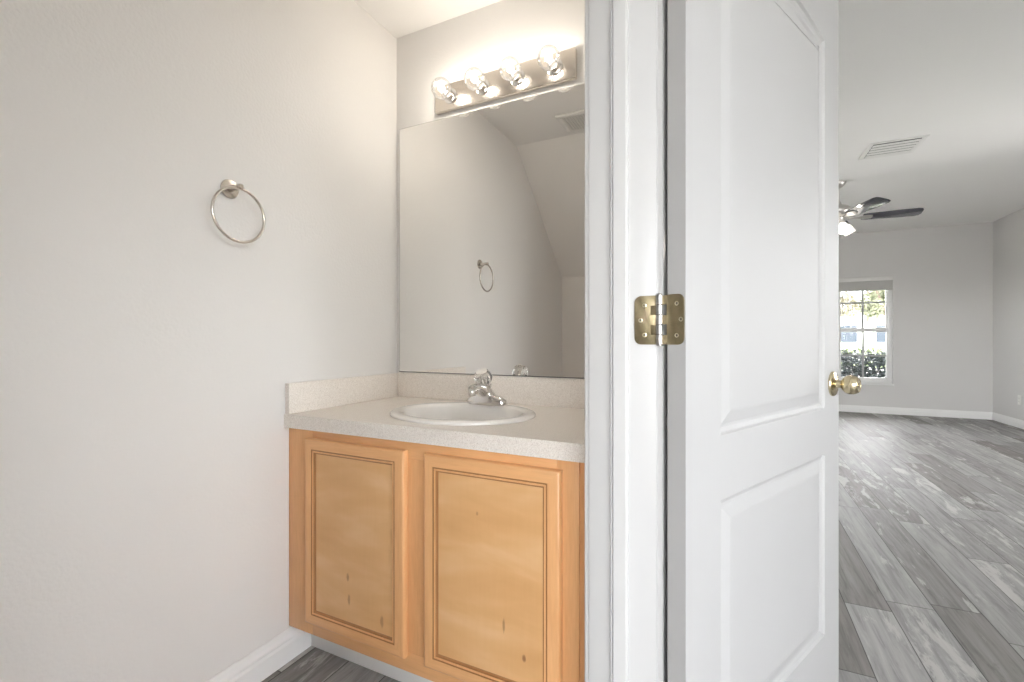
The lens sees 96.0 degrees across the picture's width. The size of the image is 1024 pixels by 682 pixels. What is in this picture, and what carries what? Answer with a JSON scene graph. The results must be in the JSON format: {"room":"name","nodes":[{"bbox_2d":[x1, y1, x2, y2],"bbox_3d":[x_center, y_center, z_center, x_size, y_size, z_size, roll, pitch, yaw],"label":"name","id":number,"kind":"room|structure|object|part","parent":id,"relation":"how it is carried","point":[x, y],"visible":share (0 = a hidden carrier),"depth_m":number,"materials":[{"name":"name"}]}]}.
{"room":"bathroom","nodes":[
{"label":"bathroom","id":0,"kind":"room"},
{"bbox_2d":[0,0,396,681],"bbox_3d":[-1.023,-0.269,1.061,0.120,2.630,2.380,0,0,26],"label":"wall","id":1,"kind":"structure","parent":0,"point":[148,353],"depth_m":1.20,"materials":[{"name":"beige paint"}]},
{"bbox_2d":[210,179,265,243],"bbox_3d":[-0.796,-0.374,1.327,0.057,0.188,0.161,0,0,26],"label":"towel ring","id":2,"kind":"object","parent":1,"relation":"attached to","point":[230,189],"visible":1,"depth_m":1.32,"materials":[{"name":"silver metal"}]},
{"bbox_3d":[-0.791,-0.441,1.325,0.048,0.019,0.019,0,0,26],"label":"post","id":3,"kind":"part","parent":2,"relation":"part of","materials":[{"name":"silver metal"}]},
{"bbox_2d":[206,626,310,681],"bbox_3d":[-1.062,0.996,0.827,0.014,0.100,1.684,0,0,26],"label":"baseboard","id":4,"kind":"structure","parent":1,"relation":"attached to","point":[259,664],"depth_m":1.44,"materials":[{"name":"paint"}]},
{"bbox_2d":[354,0,501,37],"bbox_3d":[-0.487,-0.976,0.805,1.068,0.876,2.145,0,0,26],"label":"ceiling","id":5,"kind":"structure","parent":0,"point":[401,18],"depth_m":1.84,"materials":[{"name":"paint"}]},
{"bbox_2d":[397,0,584,378],"bbox_3d":[0.062,-0.269,1.794,1.196,2.630,0.115,0,0,26],"label":"wall","id":6,"kind":"structure","parent":0,"point":[481,38],"depth_m":1.83,"materials":[{"name":"beige paint"}]},
{"bbox_2d":[398,372,584,408],"bbox_3d":[-0.016,0.186,1.756,1.046,0.103,0.018,0,0,26],"label":"backsplash","id":7,"kind":"structure","parent":6,"relation":"attached to","point":[536,391],"depth_m":1.74,"materials":[{"name":"laminate"}]},
{"bbox_2d":[399,83,584,378],"bbox_3d":[-0.019,-0.390,1.764,1.034,1.044,0.008,0,0,26],"label":"wall mirror","id":8,"kind":"object","parent":6,"relation":"attached to","point":[492,199],"visible":0.59,"depth_m":1.78,"materials":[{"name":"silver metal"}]},
{"bbox_2d":[431,44,576,114],"bbox_3d":[-0.064,-0.986,1.720,0.600,0.106,0.124,0,0,26],"label":"vanity light","id":9,"kind":"object","parent":6,"relation":"attached to","point":[560,67],"visible":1,"depth_m":1.73,"materials":[{"name":"silver metal"}]},
{"bbox_3d":[-0.274,-0.985,1.799,0.080,0.080,0.084,0,0,26],"label":"bulb","id":10,"kind":"part","parent":9,"relation":"part of","materials":[{"name":"clear glass"}]},
{"bbox_2d":[443,88,456,103],"bbox_3d":[-0.253,-0.985,1.843,0.062,0.062,0.028,0,0,26],"label":"socket","id":11,"kind":"object","parent":9,"relation":"attached to","point":[449,94],"depth_m":1.84,"materials":[{"name":"silver metal"}]},
{"bbox_3d":[-0.140,-0.985,1.735,0.080,0.080,0.084,0,0,26],"label":"bulb","id":12,"kind":"part","parent":9,"relation":"part of","materials":[{"name":"clear glass"}]},
{"bbox_2d":[475,79,489,95],"bbox_3d":[-0.119,-0.985,1.778,0.062,0.062,0.028,0,0,26],"label":"socket","id":13,"kind":"object","parent":9,"relation":"attached to","point":[482,86],"depth_m":1.78,"materials":[{"name":"silver metal"}]},
{"bbox_3d":[-0.006,-0.985,1.670,0.080,0.080,0.084,0,0,26],"label":"bulb","id":14,"kind":"part","parent":9,"relation":"part of","materials":[{"name":"clear glass"}]},
{"bbox_2d":[510,69,524,85],"bbox_3d":[0.015,-0.985,1.714,0.062,0.062,0.028,0,0,26],"label":"socket","id":15,"kind":"object","parent":9,"relation":"attached to","point":[517,77],"depth_m":1.71,"materials":[{"name":"silver metal"}]},
{"bbox_3d":[0.128,-0.985,1.605,0.080,0.080,0.084,0,0,26],"label":"bulb","id":16,"kind":"part","parent":9,"relation":"part of","materials":[{"name":"clear glass"}]},
{"bbox_2d":[547,58,562,75],"bbox_3d":[0.149,-0.985,1.649,0.062,0.062,0.028,0,0,26],"label":"socket","id":17,"kind":"object","parent":9,"relation":"attached to","point":[555,66],"depth_m":1.65,"materials":[{"name":"silver metal"}]},
{"bbox_2d":[262,411,1023,681],"bbox_3d":[2.036,1.076,2.181,4.653,0.060,11.180,0,0,26],"label":"floor","id":18,"kind":"structure","parent":0,"point":[931,509],"depth_m":2.25,"materials":[{"name":"grey wood"}]},
{"bbox_2d":[289,428,584,681],"bbox_3d":[-0.141,0.664,1.518,1.066,0.764,0.556,0,0,26],"label":"vanity cabinet","id":19,"kind":"object","parent":18,"relation":"on","point":[409,561],"visible":0.75,"depth_m":1.24,"materials":[{"name":"brown wood"}]},
{"bbox_3d":[-0.477,0.600,1.382,0.302,0.490,0.005,0,0,26],"label":"panel","id":20,"kind":"part","parent":19,"relation":"part of","materials":[{"name":"brown wood"}]},
{"bbox_3d":[-0.477,0.600,1.381,0.395,0.583,0.018,0,0,26],"label":"door","id":21,"kind":"part","parent":19,"relation":"part of","materials":[{"name":"brown wood"}]},
{"bbox_3d":[-0.260,0.908,1.298,0.826,0.055,0.019,0,0,26],"label":"rail","id":22,"kind":"part","parent":19,"relation":"part of","materials":[{"name":"brown wood"}]},
{"bbox_2d":[284,372,584,462],"bbox_3d":[-0.142,0.208,1.519,1.066,0.146,0.556,0,0,26],"label":"countertop","id":23,"kind":"structure","parent":19,"relation":"on","point":[361,406],"depth_m":1.52,"materials":[{"name":"laminate"}]},
{"bbox_2d":[390,402,535,425],"bbox_3d":[-0.163,0.301,1.504,0.492,0.152,0.408,0,0,26],"label":"sink","id":24,"kind":"object","parent":23,"relation":"in","point":[439,413],"visible":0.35,"depth_m":1.61,"materials":[{"name":"ceramic"}]},
{"bbox_2d":[467,368,507,405],"bbox_3d":[-0.110,0.161,1.642,0.150,0.130,0.142,0,0,-31],"label":"faucet","id":25,"kind":"object","parent":23,"relation":"on","point":[486,395],"visible":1,"depth_m":1.61,"materials":[{"name":"silver metal"}]},
{"bbox_3d":[-0.114,0.173,1.604,0.040,0.054,0.111,0,0,26],"label":"spout","id":26,"kind":"part","parent":25,"relation":"part of","materials":[{"name":"silver metal"}]},
{"bbox_3d":[-0.103,0.129,1.628,0.062,0.061,0.064,0,0,26],"label":"handle","id":27,"kind":"part","parent":25,"relation":"part of","materials":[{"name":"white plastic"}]},
{"bbox_3d":[-0.260,0.307,1.298,0.826,0.050,0.019,0,0,26],"label":"rail","id":28,"kind":"part","parent":19,"relation":"part of","materials":[{"name":"brown wood"}]},
{"bbox_3d":[-0.061,0.600,1.181,0.303,0.490,0.005,0,0,26],"label":"panel","id":29,"kind":"part","parent":19,"relation":"part of","materials":[{"name":"brown wood"}]},
{"bbox_3d":[-0.061,0.600,1.181,0.396,0.583,0.018,0,0,26],"label":"door","id":30,"kind":"part","parent":19,"relation":"part of","materials":[{"name":"brown wood"}]},
{"bbox_2d":[839,222,992,411],"bbox_3d":[4.494,-0.269,7.124,4.530,2.630,0.140,0,0,26],"label":"wall","id":31,"kind":"structure","parent":0,"point":[942,292],"depth_m":6.38,"materials":[{"name":"grey paint"}]},
{"bbox_2d":[839,276,892,291],"bbox_3d":[5.135,-0.830,6.725,0.664,0.195,0.069,0,0,26],"label":"window blind","id":32,"kind":"object","parent":31,"relation":"attached to","point":[881,282],"visible":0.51,"depth_m":6.70,"materials":[{"name":"white plastic"}]},
{"bbox_3d":[5.135,-0.898,6.725,0.664,0.058,0.069,0,0,26],"label":"head rail","id":33,"kind":"part","parent":32,"relation":"part of","materials":[{"name":"white plastic"}]},
{"bbox_3d":[5.137,-0.744,6.729,0.660,0.024,0.052,0,0,26],"label":"rail","id":34,"kind":"part","parent":32,"relation":"part of","materials":[{"name":"plastic"}]},
{"bbox_2d":[839,290,893,385],"bbox_3d":[5.156,-0.146,6.769,0.696,1.565,0.113,0,0,26],"label":"window","id":35,"kind":"structure","parent":31,"relation":"in","point":[888,293],"depth_m":6.70,"materials":[{"name":"plastic"}]},
{"bbox_3d":[5.171,-0.505,6.799,0.582,0.748,0.024,0,0,26],"label":"sash","id":36,"kind":"part","parent":35,"relation":"part of","materials":[{"name":"glass"}]},
{"bbox_3d":[5.159,0.188,6.776,0.582,0.757,0.024,0,0,26],"label":"sash","id":37,"kind":"part","parent":35,"relation":"part of","materials":[{"name":"plastic"}]},
{"bbox_3d":[5.142,0.626,6.740,0.696,0.020,0.048,0,0,26],"label":"sill","id":38,"kind":"part","parent":35,"relation":"part of","materials":[{"name":"plastic"}]},
{"bbox_2d":[839,405,992,419],"bbox_3d":[4.460,0.996,7.055,4.290,0.100,0.014,0,0,26],"label":"baseboard","id":39,"kind":"structure","parent":31,"relation":"attached to","point":[844,408],"depth_m":6.46,"materials":[{"name":"paint"}]},
{"bbox_2d":[839,0,1023,234],"bbox_3d":[2.293,-1.634,2.713,4.653,0.100,12.320,0,0,26],"label":"ceiling","id":40,"kind":"structure","parent":0,"point":[950,71],"depth_m":3.09,"materials":[{"name":"paint"}]},
{"bbox_2d":[839,180,923,238],"bbox_3d":[3.293,-1.294,4.584,1.238,0.578,1.283,0,0,26],"label":"ceiling fan","id":41,"kind":"object","parent":40,"relation":"hanging from","point":[845,228],"visible":0.52,"depth_m":4.42,"materials":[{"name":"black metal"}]},
{"bbox_2d":[839,220,850,234],"bbox_3d":[3.244,-1.118,4.497,0.103,0.146,0.124,0,0,26],"label":"shade","id":42,"kind":"object","parent":41,"relation":"attached to","point":[844,228],"depth_m":4.51,"materials":[{"name":"white glass"}]},
{"bbox_2d":[844,224,855,235],"bbox_3d":[3.351,-1.118,4.593,0.124,0.146,0.103,0,0,26],"label":"shade","id":43,"kind":"object","parent":41,"relation":"attached to","point":[852,229],"depth_m":4.55,"materials":[{"name":"white glass"}]},
{"bbox_3d":[3.205,-1.217,4.168,0.136,0.044,0.464,0,0,6],"label":"blade","id":44,"kind":"part","parent":41,"relation":"part of","materials":[{"name":"grey wood"}]},
{"bbox_3d":[3.647,-1.217,4.429,0.466,0.044,0.138,0,0,26],"label":"blade","id":45,"kind":"part","parent":41,"relation":"part of","materials":[{"name":"grey wood"}]},
{"bbox_2d":[859,134,929,159],"bbox_3d":[3.113,-1.577,3.779,0.373,0.012,0.370,0,0,26],"label":"ceiling vent","id":46,"kind":"object","parent":40,"relation":"in","point":[904,145],"visible":1,"depth_m":3.75,"materials":[{"name":"white metal"}]},
{"bbox_2d":[993,208,1023,420],"bbox_3d":[4.076,-0.269,1.195,0.120,2.630,10.900,0,0,26],"label":"wall","id":47,"kind":"structure","parent":0,"point":[1008,231],"depth_m":5.76,"materials":[{"name":"grey paint"}]},
{"bbox_2d":[992,412,1023,428],"bbox_3d":[4.013,0.996,1.218,0.014,0.100,10.886,0,0,26],"label":"baseboard","id":48,"kind":"structure","parent":47,"relation":"attached to","point":[1018,423],"depth_m":5.76,"materials":[{"name":"paint"}]},
{"bbox_2d":[1018,395,1020,404],"bbox_3d":[6.111,0.711,5.554,0.009,0.116,0.072,0,0,26],"label":"wall outlet","id":49,"kind":"object","parent":47,"relation":"attached to","point":[1019,396],"visible":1,"depth_m":5.55,"materials":[{"name":"plastic"}]},
{"bbox_3d":[0.051,-0.269,0.545,0.127,2.630,2.145,0,0,26],"label":"doorway","id":50,"kind":"structure","parent":0,"visible":0},
{"bbox_2d":[585,0,667,681],"bbox_3d":[0.021,0.000,0.483,0.157,2.092,0.972,0,0,26],"label":"door frame","id":51,"kind":"structure","parent":50,"relation":"attached to","point":[622,33],"depth_m":0.86,"materials":[{"name":"paint"}]},
{"bbox_2d":[634,0,860,681],"bbox_3d":[0.593,0.034,1.052,0.820,2.005,0.167,0,0,-39],"label":"door","id":52,"kind":"structure","parent":51,"relation":"attached to","point":[751,319],"depth_m":0.97,"materials":[{"name":"paint"}]},
{"bbox_3d":[0.901,0.117,1.236,0.051,0.051,0.052,0,0,-39],"label":"knob","id":53,"kind":"part","parent":52,"relation":"part of","materials":[{"name":"gold metal"}]},
{"label":"outside","id":54,"kind":"structure","parent":0,"visible":0},
{"bbox_3d":[17.490,1.191,13.204,80.000,0.050,11.000,0,0,26],"label":"street","id":55,"kind":"object","parent":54,"visible":0},
{"bbox_2d":[841,292,859,322],"bbox_3d":[10.687,-0.985,16.927,3.270,4.325,2.829,0,0,1],"label":"tree","id":56,"kind":"object","parent":55,"relation":"on","point":[845,297],"visible":0.04,"depth_m":15.74,"materials":[{"name":"green plant"}]},
{"bbox_2d":[854,290,884,321],"bbox_3d":[15.360,-1.122,17.759,3.987,4.596,2.811,0,0,26],"label":"tree","id":57,"kind":"object","parent":55,"relation":"on","point":[879,295],"visible":0.15,"depth_m":17.55,"materials":[{"name":"green plant"}]},
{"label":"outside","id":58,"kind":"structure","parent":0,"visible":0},
{"bbox_3d":[13.886,1.191,5.749,80.000,0.050,5.560,0,0,26],"label":"ground","id":59,"kind":"structure","parent":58,"visible":0},
{"bbox_2d":[841,343,885,377],"bbox_3d":[6.426,0.632,7.870,5.917,1.267,1.310,0,0,26],"label":"hedge","id":60,"kind":"object","parent":59,"relation":"on","point":[878,364],"visible":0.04,"depth_m":7.82,"materials":[{"name":"green plant"}]},
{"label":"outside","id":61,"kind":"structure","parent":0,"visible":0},
{"bbox_3d":[27.501,1.191,33.911,80.000,0.050,35.000,0,0,26],"label":"ground","id":62,"kind":"structure","parent":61,"visible":0},
{"bbox_2d":[841,291,885,361],"bbox_3d":[22.196,-1.194,29.256,14.500,4.720,9.200,0,0,26],"label":"house","id":63,"kind":"structure","parent":62,"relation":"on","point":[871,339],"depth_m":26.03,"materials":[{"name":"white paint"}]},
{"bbox_3d":[18.936,-0.404,26.305,1.240,0.940,0.010,0,0,26],"label":"pane","id":64,"kind":"part","parent":63,"relation":"part of","materials":[{"name":"glass"}]},
{"bbox_3d":[20.647,-0.404,25.479,0.840,0.940,0.010,0,0,26],"label":"pane","id":65,"kind":"part","parent":63,"relation":"part of","materials":[{"name":"glass"}]}
]}

